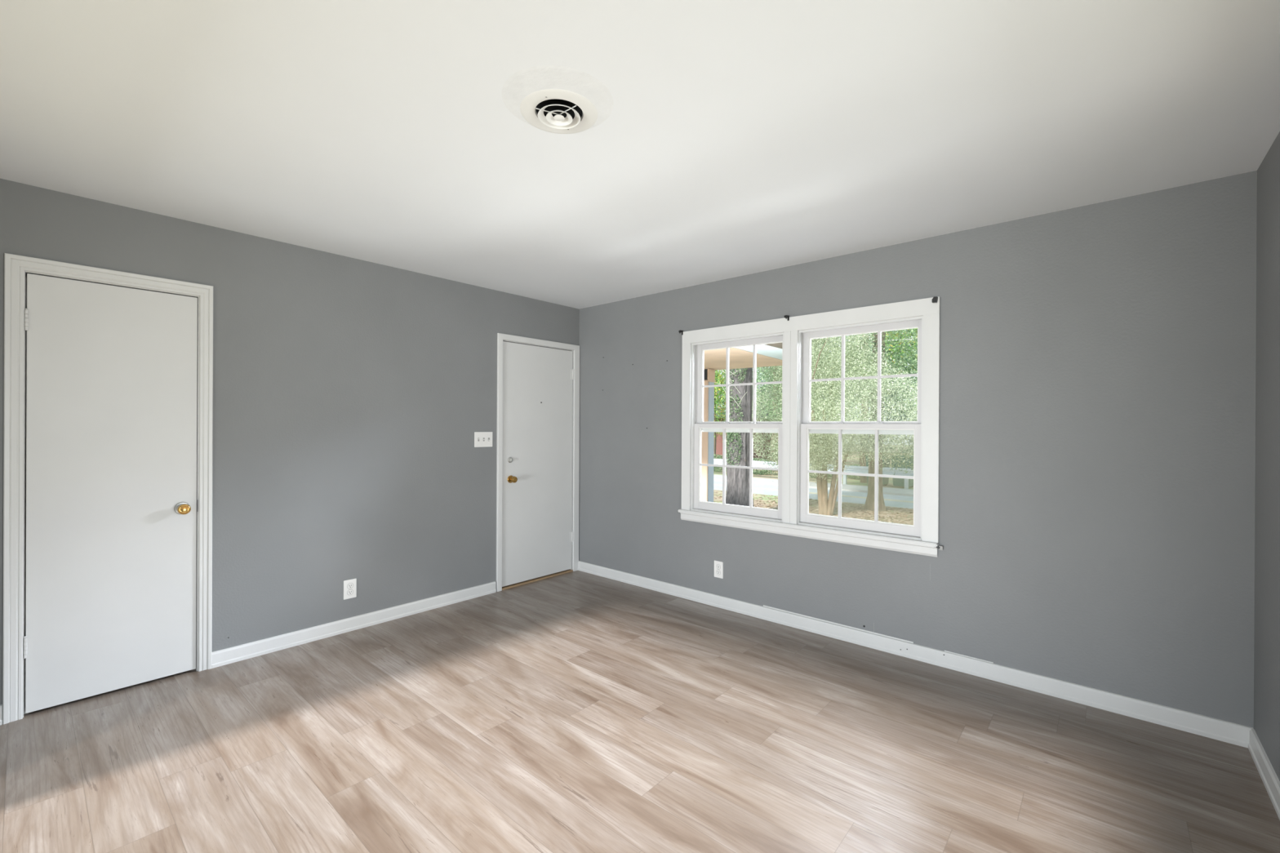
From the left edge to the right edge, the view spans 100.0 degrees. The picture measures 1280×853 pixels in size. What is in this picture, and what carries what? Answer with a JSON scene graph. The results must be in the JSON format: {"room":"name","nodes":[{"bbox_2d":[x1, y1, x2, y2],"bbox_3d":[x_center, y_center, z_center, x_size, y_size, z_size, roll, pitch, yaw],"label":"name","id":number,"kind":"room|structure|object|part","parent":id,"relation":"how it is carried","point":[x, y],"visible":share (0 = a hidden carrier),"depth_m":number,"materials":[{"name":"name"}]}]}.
{"room":"empty living room","nodes":[
{"label":"empty living room","id":0,"kind":"room"},
{"bbox_2d":[0,178,579,705],"bbox_3d":[-1.922,0.164,3.546,0.150,2.518,4.250,0,0,41],"label":"wall","id":1,"kind":"structure","parent":0,"point":[351,396],"depth_m":3.35,"materials":[{"name":"grey paint"}]},
{"bbox_2d":[2,253,213,724],"bbox_3d":[-2.590,0.277,2.667,0.134,2.088,0.736,0,0,41],"label":"door","id":2,"kind":"structure","parent":1,"relation":"in","point":[108,433],"depth_m":2.62,"materials":[{"name":"white paint"}]},
{"bbox_3d":[-2.410,0.433,2.833,0.060,0.066,0.066,0,0,41],"label":"knob","id":3,"kind":"part","parent":2,"relation":"part of","materials":[{"name":"metal"}]},
{"bbox_3d":[-2.384,0.434,2.811,0.010,0.054,0.054,0,0,41],"label":"knob","id":4,"kind":"part","parent":2,"relation":"part of","materials":[{"name":"gold metal"}]},
{"bbox_2d":[0,581,496,724],"bbox_3d":[-2.159,1.280,3.153,0.018,0.084,3.052,0,0,41],"label":"baseboard","id":5,"kind":"structure","parent":1,"relation":"attached to","point":[251,650],"depth_m":3.42,"materials":[{"name":"white paint"}]},
{"bbox_2d":[343,578,356,599],"bbox_3d":[-1.879,1.053,3.481,0.008,0.122,0.078,0,0,41],"label":"wall outlet","id":6,"kind":"object","parent":1,"relation":"attached to","point":[349,585],"visible":1,"depth_m":3.48,"materials":[{"name":"white plastic"}]},
{"bbox_2d":[346,589,353,595],"bbox_3d":[-1.878,1.074,3.480,0.001,0.038,0.038,0,0,41],"label":"socket","id":7,"kind":"object","parent":6,"relation":"attached to","point":[349,592],"depth_m":3.48,"materials":[{"name":"white plastic"}]},
{"bbox_2d":[346,582,353,588],"bbox_3d":[-1.877,1.033,3.480,0.004,0.038,0.038,0,0,41],"label":"socket","id":8,"kind":"object","parent":6,"relation":"attached to","point":[349,585],"depth_m":3.48,"materials":[{"name":"white plastic"}]},
{"bbox_2d":[474,431,492,447],"bbox_3d":[-1.225,0.102,4.218,0.019,0.118,0.162,0,0,41],"label":"light switch","id":9,"kind":"object","parent":1,"relation":"attached to","point":[482,439],"visible":1,"depth_m":4.21,"materials":[{"name":"white plastic"}]},
{"bbox_2d":[496,333,579,591],"bbox_3d":[-0.864,0.289,4.652,0.132,2.077,0.882,0,0,41],"label":"door","id":10,"kind":"structure","parent":1,"relation":"in","point":[538,386],"depth_m":4.62,"materials":[{"name":"white paint"}]},
{"bbox_3d":[-1.041,0.434,4.400,0.068,0.062,0.062,0,0,41],"label":"knob","id":11,"kind":"part","parent":10,"relation":"part of","materials":[{"name":"gold metal"}]},
{"bbox_2d":[0,0,1279,309],"bbox_3d":[-0.286,-1.210,2.127,4.470,0.250,4.250,0,0,41],"label":"ceiling","id":12,"kind":"structure","parent":0,"point":[739,138],"depth_m":1.89,"materials":[{"name":"paint"}]},
{"bbox_2d":[502,65,613,133],"bbox_3d":[-0.272,-1.175,1.796,0.368,0.221,0.368,0,0,41],"label":"ceiling vent","id":13,"kind":"object","parent":12,"relation":"in","point":[558,95],"visible":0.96,"depth_m":1.78,"materials":[{"name":"paint"}]},
{"bbox_2d":[0,570,1279,852],"bbox_3d":[-0.372,1.332,2.053,4.280,0.001,4.201,0,0,41],"label":"floor","id":14,"kind":"structure","parent":0,"point":[577,711],"depth_m":2.19,"materials":[{"name":"brown wood"}]},
{"bbox_2d":[578,170,1257,728],"bbox_3d":[1.109,0.179,3.625,4.320,2.518,0.150,0,0,41],"label":"wall","id":15,"kind":"structure","parent":0,"point":[1097,482],"depth_m":2.72,"materials":[{"name":"grey paint"}]},
{"bbox_2d":[714,560,723,578],"bbox_3d":[0.581,1.059,3.977,0.078,0.122,0.008,0,0,41],"label":"wall outlet","id":16,"kind":"object","parent":15,"relation":"attached to","point":[718,566],"visible":1,"depth_m":3.97,"materials":[{"name":"white plastic"}]},
{"bbox_2d":[690,332,783,522],"bbox_3d":[0.746,0.016,3.968,0.796,1.330,0.190,0,0,41],"label":"window","id":17,"kind":"structure","parent":15,"relation":"in","point":[699,425],"depth_m":4.00,"materials":[{"name":"white paint"}]},
{"bbox_3d":[0.713,0.308,3.932,0.764,0.656,0.032,0,0,41],"label":"sash","id":18,"kind":"part","parent":17,"relation":"part of","materials":[{"name":"white paint"}]},
{"bbox_3d":[0.743,-0.296,3.963,0.768,0.680,0.032,0,0,41],"label":"sash","id":19,"kind":"part","parent":17,"relation":"part of","materials":[{"name":"white paint"}]},
{"bbox_2d":[703,342,782,370],"bbox_3d":[-0.013,-0.800,6.381,4.400,0.180,2.490,0,0,41],"label":"porch roof","id":20,"kind":"structure","parent":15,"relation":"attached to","point":[768,354],"depth_m":5.69,"materials":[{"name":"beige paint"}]},
{"bbox_2d":[677,296,940,557],"bbox_3d":[1.001,-0.001,3.609,1.804,1.464,0.078,0,0,41],"label":"trim","id":21,"kind":"structure","parent":15,"relation":"attached to","point":[931,311],"depth_m":3.51,"materials":[{"name":"white paint"}]},
{"bbox_3d":[0.360,0.002,4.165,0.079,1.287,0.019,0,0,41],"label":"casing","id":22,"kind":"part","parent":21,"relation":"part of","materials":[{"name":"white paint"}]},
{"bbox_3d":[1.020,0.006,3.611,0.098,1.287,0.050,0,0,41],"label":"mullion casing","id":23,"kind":"part","parent":21,"relation":"part of","materials":[{"name":"white paint"}]},
{"bbox_3d":[0.998,0.655,3.610,1.804,0.028,0.078,0,0,41],"label":"window stool","id":24,"kind":"part","parent":21,"relation":"part of","materials":[{"name":"white paint"}]},
{"bbox_3d":[1.008,-0.685,3.603,1.789,0.095,0.020,0,0,41],"label":"head casing","id":25,"kind":"part","parent":21,"relation":"part of","materials":[{"name":"white paint"}]},
{"bbox_3d":[1.649,0.010,3.044,0.083,1.287,0.019,0,0,41],"label":"casing","id":26,"kind":"part","parent":21,"relation":"part of","materials":[{"name":"white paint"}]},
{"bbox_2d":[797,315,923,538],"bbox_3d":[1.398,0.020,3.401,0.788,1.330,0.190,0,0,41],"label":"window","id":27,"kind":"structure","parent":15,"relation":"in","point":[806,427],"depth_m":3.36,"materials":[{"name":"white paint"}]},
{"bbox_3d":[1.365,0.311,3.364,0.756,0.656,0.032,0,0,41],"label":"sash","id":28,"kind":"part","parent":27,"relation":"part of","materials":[{"name":"white paint"}]},
{"bbox_3d":[1.395,-0.292,3.396,0.760,0.680,0.032,0,0,41],"label":"sash","id":29,"kind":"part","parent":27,"relation":"part of","materials":[{"name":"white paint"}]},
{"bbox_2d":[763,604,993,663],"bbox_3d":[1.367,1.250,3.295,1.350,0.009,0.004,0,0,41],"label":"trim","id":30,"kind":"structure","parent":15,"relation":"attached to","point":[763,605],"depth_m":3.30,"materials":[{"name":"white paint"}]},
{"bbox_2d":[577,560,1253,747],"bbox_3d":[0.992,1.295,3.612,4.169,0.084,0.018,0,0,41],"label":"baseboard","id":31,"kind":"structure","parent":15,"relation":"attached to","point":[1229,732],"depth_m":2.90,"materials":[{"name":"white paint"}]},
{"bbox_2d":[932,296,937,302],"bbox_3d":[1.653,-0.711,3.011,0.026,0.032,0.027,0,0,41],"label":"curtain rod bracket","id":32,"kind":"object","parent":15,"relation":"attached to","point":[935,299],"visible":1,"depth_m":3.00,"materials":[{"name":"black metal"}]},
{"bbox_2d":[934,546,942,550],"bbox_3d":[1.663,0.677,3.003,0.050,0.024,0.012,0,0,41],"label":"curtain rod bracket","id":33,"kind":"object","parent":15,"relation":"attached to","point":[940,548],"visible":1,"depth_m":3.00,"materials":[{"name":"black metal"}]},
{"bbox_2d":[1253,131,1279,781],"bbox_3d":[1.287,0.183,0.654,0.150,2.518,4.100,0,0,41],"label":"wall","id":34,"kind":"structure","parent":0,"point":[1267,488],"depth_m":2.07,"materials":[{"name":"grey paint"}]},
{"bbox_2d":[1248,728,1279,820],"bbox_3d":[2.182,1.303,1.817,0.018,0.084,1.136,0,0,41],"label":"baseboard","id":35,"kind":"structure","parent":34,"relation":"attached to","point":[1268,775],"depth_m":2.02,"materials":[{"name":"white paint"}]},
{"label":"outside","id":36,"kind":"structure","parent":0,"visible":0},
{"bbox_2d":[713,443,913,524],"bbox_3d":[2.215,1.981,15.814,70.000,0.100,100.000,0,0,41],"label":"lawn","id":37,"kind":"structure","parent":36,"point":[850,482],"depth_m":17.42,"materials":[{"name":"green plant"}]},
{"bbox_2d":[701,368,715,502],"bbox_3d":[0.851,0.599,6.888,0.160,2.670,0.165,0,0,41],"label":"porch post","id":38,"kind":"object","parent":37,"relation":"on","point":[707,437],"visible":0.55,"depth_m":6.82,"materials":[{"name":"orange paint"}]},
{"bbox_2d":[713,369,725,467],"bbox_3d":[3.197,-0.865,24.392,3.657,5.702,3.558,0,0,13],"label":"tree","id":39,"kind":"object","parent":37,"relation":"on","point":[718,376],"visible":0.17,"depth_m":23.97,"materials":[{"name":"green plant"}]},
{"bbox_3d":[3.292,-1.397,24.223,3.952,4.636,3.496,0,0,41],"label":"crown","id":40,"kind":"part","parent":39,"relation":"part of","materials":[{"name":"green plant"}]},
{"bbox_2d":[713,453,726,472],"bbox_3d":[3.135,1.563,22.958,2.057,0.837,0.990,0,0,41],"label":"shrub","id":41,"kind":"object","parent":37,"relation":"on","point":[717,469],"visible":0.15,"depth_m":22.71,"materials":[{"name":"green plant"}]},
{"bbox_2d":[715,367,753,506],"bbox_3d":[2.095,-2.037,11.217,3.929,8.045,3.982,0,0,-29],"label":"tree","id":42,"kind":"object","parent":37,"relation":"on","point":[740,397],"visible":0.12,"depth_m":11.06,"materials":[{"name":"grey plant"}]},
{"bbox_2d":[715,380,781,461],"bbox_3d":[5.075,-0.269,29.902,4.400,4.400,6.000,0,0,41],"label":"house","id":43,"kind":"structure","parent":37,"relation":"on","point":[718,441],"depth_m":28.21,"materials":[{"name":"red brick"}]},
{"bbox_2d":[752,457,775,475],"bbox_3d":[4.712,1.619,21.726,1.803,0.748,0.884,0,0,41],"label":"shrub","id":44,"kind":"object","parent":37,"relation":"on","point":[763,471],"visible":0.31,"depth_m":21.50,"materials":[{"name":"green plant"}]},
{"bbox_2d":[720,349,822,471],"bbox_3d":[5.967,-1.571,23.294,4.888,7.140,3.995,0,0,41],"label":"tree","id":45,"kind":"object","parent":37,"relation":"on","point":[757,378],"visible":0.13,"depth_m":23.11,"materials":[{"name":"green plant"}]},
{"bbox_3d":[5.966,-2.141,23.293,4.846,6.000,3.941,0,0,41],"label":"crown","id":46,"kind":"part","parent":45,"relation":"part of","materials":[{"name":"green plant"}]},
{"bbox_2d":[713,489,913,524],"bbox_3d":[3.482,1.930,10.995,10.311,0.030,6.479,0,0,41],"label":"leaf litter","id":47,"kind":"object","parent":37,"relation":"on","point":[858,510],"visible":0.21,"depth_m":12.13,"materials":[{"name":"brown plant"}]},
{"bbox_2d":[713,458,913,488],"bbox_3d":[3.731,1.604,20.601,30.000,0.660,0.170,0,0,41],"label":"guardrail","id":48,"kind":"object","parent":37,"relation":"on","point":[860,469],"visible":0.06,"depth_m":17.57,"materials":[{"name":"metal"}]},
{"bbox_3d":[3.696,1.394,20.559,30.000,0.240,0.060,0,0,41],"label":"rail","id":49,"kind":"part","parent":48,"relation":"part of","materials":[{"name":"metal"}]},
{"bbox_3d":[6.845,1.622,17.934,0.100,0.660,0.105,0,0,41],"label":"rail post","id":50,"kind":"part","parent":48,"relation":"part of","materials":[{"name":"metal"}]},
{"bbox_3d":[8.278,1.630,16.686,0.100,0.660,0.105,0,0,41],"label":"rail post","id":51,"kind":"part","parent":48,"relation":"part of","materials":[{"name":"metal"}]},
{"bbox_2d":[755,337,873,455],"bbox_3d":[10.741,-4.269,34.425,8.451,12.554,7.973,0,0,1],"label":"tree","id":52,"kind":"object","parent":37,"relation":"on","point":[873,337],"visible":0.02,"depth_m":34.06,"materials":[{"name":"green plant"}]},
{"bbox_3d":[10.887,-5.263,34.560,9.351,10.564,7.540,0,0,41],"label":"crown","id":53,"kind":"part","parent":52,"relation":"part of","materials":[{"name":"green plant"}]},
{"bbox_2d":[808,472,832,478],"bbox_3d":[6.581,1.654,20.226,1.718,0.696,0.820,0,0,41],"label":"shrub","id":54,"kind":"object","parent":37,"relation":"on","point":[810,476],"visible":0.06,"depth_m":20.01,"materials":[{"name":"green plant"}]},
{"bbox_2d":[751,333,917,515],"bbox_3d":[3.953,-0.861,11.452,4.628,5.734,2.622,0,0,41],"label":"tree","id":55,"kind":"object","parent":37,"relation":"on","point":[826,507],"visible":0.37,"depth_m":10.95,"materials":[{"name":"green plant"}]},
{"bbox_3d":[3.945,0.822,11.883,0.181,2.368,0.468,0,0,-34],"label":"stem","id":56,"kind":"part","parent":55,"relation":"part of","materials":[{"name":"beige plant"}]},
{"bbox_3d":[4.040,0.820,11.711,0.150,2.351,0.150,0,0,41],"label":"stem","id":57,"kind":"part","parent":55,"relation":"part of","materials":[{"name":"beige plant"}]},
{"bbox_3d":[4.242,0.823,11.636,0.429,2.362,0.122,0,0,24],"label":"stem","id":58,"kind":"part","parent":55,"relation":"part of","materials":[{"name":"beige plant"}]},
{"bbox_3d":[4.405,0.923,11.627,0.638,2.166,0.098,0,0,15],"label":"stem","id":59,"kind":"part","parent":55,"relation":"part of","materials":[{"name":"beige plant"}]},
{"bbox_2d":[810,343,871,475],"bbox_3d":[7.423,-0.763,21.294,4.082,5.546,3.153,0,0,24],"label":"tree","id":60,"kind":"object","parent":37,"relation":"on","point":[812,396],"visible":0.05,"depth_m":20.98,"materials":[{"name":"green plant"}]},
{"bbox_2d":[847,463,860,479],"bbox_3d":[8.181,1.694,19.768,1.594,0.661,0.765,0,0,41],"label":"shrub","id":61,"kind":"object","parent":37,"relation":"on","point":[854,477],"visible":0.13,"depth_m":19.86,"materials":[{"name":"green plant"}]},
{"bbox_2d":[812,333,912,483],"bbox_3d":[7.089,-2.273,19.407,26.001,8.551,0.260,0,0,41],"label":"utility pole","id":62,"kind":"object","parent":37,"relation":"on","point":[863,478],"visible":0.05,"depth_m":18.65,"materials":[{"name":"wood"}]},
{"bbox_2d":[819,329,917,464],"bbox_3d":[11.422,-3.391,26.900,7.462,10.822,5.707,0,0,41],"label":"tree","id":63,"kind":"object","parent":37,"relation":"on","point":[902,330],"visible":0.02,"depth_m":27.03,"materials":[{"name":"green plant"}]},
{"bbox_3d":[11.423,-4.371,26.896,7.439,8.861,5.685,0,0,41],"label":"crown","id":64,"kind":"part","parent":63,"relation":"part of","materials":[{"name":"green plant"}]},
{"bbox_2d":[838,328,917,511],"bbox_3d":[5.960,-0.772,12.367,3.105,5.550,3.029,0,0,17],"label":"tree","id":65,"kind":"object","parent":37,"relation":"on","point":[869,503],"visible":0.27,"depth_m":12.30,"materials":[{"name":"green plant"}]},
{"bbox_2d":[865,454,890,484],"bbox_3d":[7.932,1.447,17.887,0.640,1.020,0.690,0,0,41],"label":"bin","id":66,"kind":"object","parent":37,"relation":"on","point":[885,480],"visible":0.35,"depth_m":17.73,"materials":[{"name":"green plastic"}]},
{"bbox_2d":[868,328,917,421],"bbox_3d":[11.438,-3.207,21.944,4.793,10.465,5.887,0,0,-21],"label":"tree","id":67,"kind":"object","parent":37,"relation":"on","point":[897,334],"visible":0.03,"depth_m":22.16,"materials":[{"name":"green plant"}]},
{"bbox_2d":[891,454,913,487],"bbox_3d":[8.535,1.451,17.361,0.640,1.020,0.690,0,0,41],"label":"shrub","id":68,"kind":"object","parent":37,"relation":"on","point":[899,482],"visible":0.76,"depth_m":17.13,"materials":[{"name":"green plant"}]},
{"bbox_3d":[8.528,0.976,17.350,0.640,0.070,0.660,0,0,41],"label":"lid","id":69,"kind":"part","parent":68,"relation":"part of","materials":[{"name":"green plant"}]},
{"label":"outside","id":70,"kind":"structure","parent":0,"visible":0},
{"bbox_2d":[713,480,913,508],"bbox_3d":[3.380,2.001,17.153,70.000,0.110,2.550,0,0,41],"label":"road","id":71,"kind":"structure","parent":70,"point":[852,499],"depth_m":15.22,"materials":[{"name":"grey asphalt"}]},
{"bbox_2d":[717,484,913,502],"bbox_3d":[3.416,1.945,17.195,70.000,0.002,0.260,0,0,41],"label":"road marking","id":72,"kind":"object","parent":71,"relation":"on","point":[717,484],"depth_m":14.99,"materials":[{"name":"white paint"}]},
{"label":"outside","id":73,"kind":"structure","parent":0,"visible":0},
{"bbox_2d":[713,474,913,496],"bbox_3d":[4.644,1.976,18.605,70.000,0.170,1.300,0,0,41],"label":"sidewalk","id":74,"kind":"structure","parent":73,"point":[887,491],"depth_m":16.70,"materials":[{"name":"concrete"}]}
]}

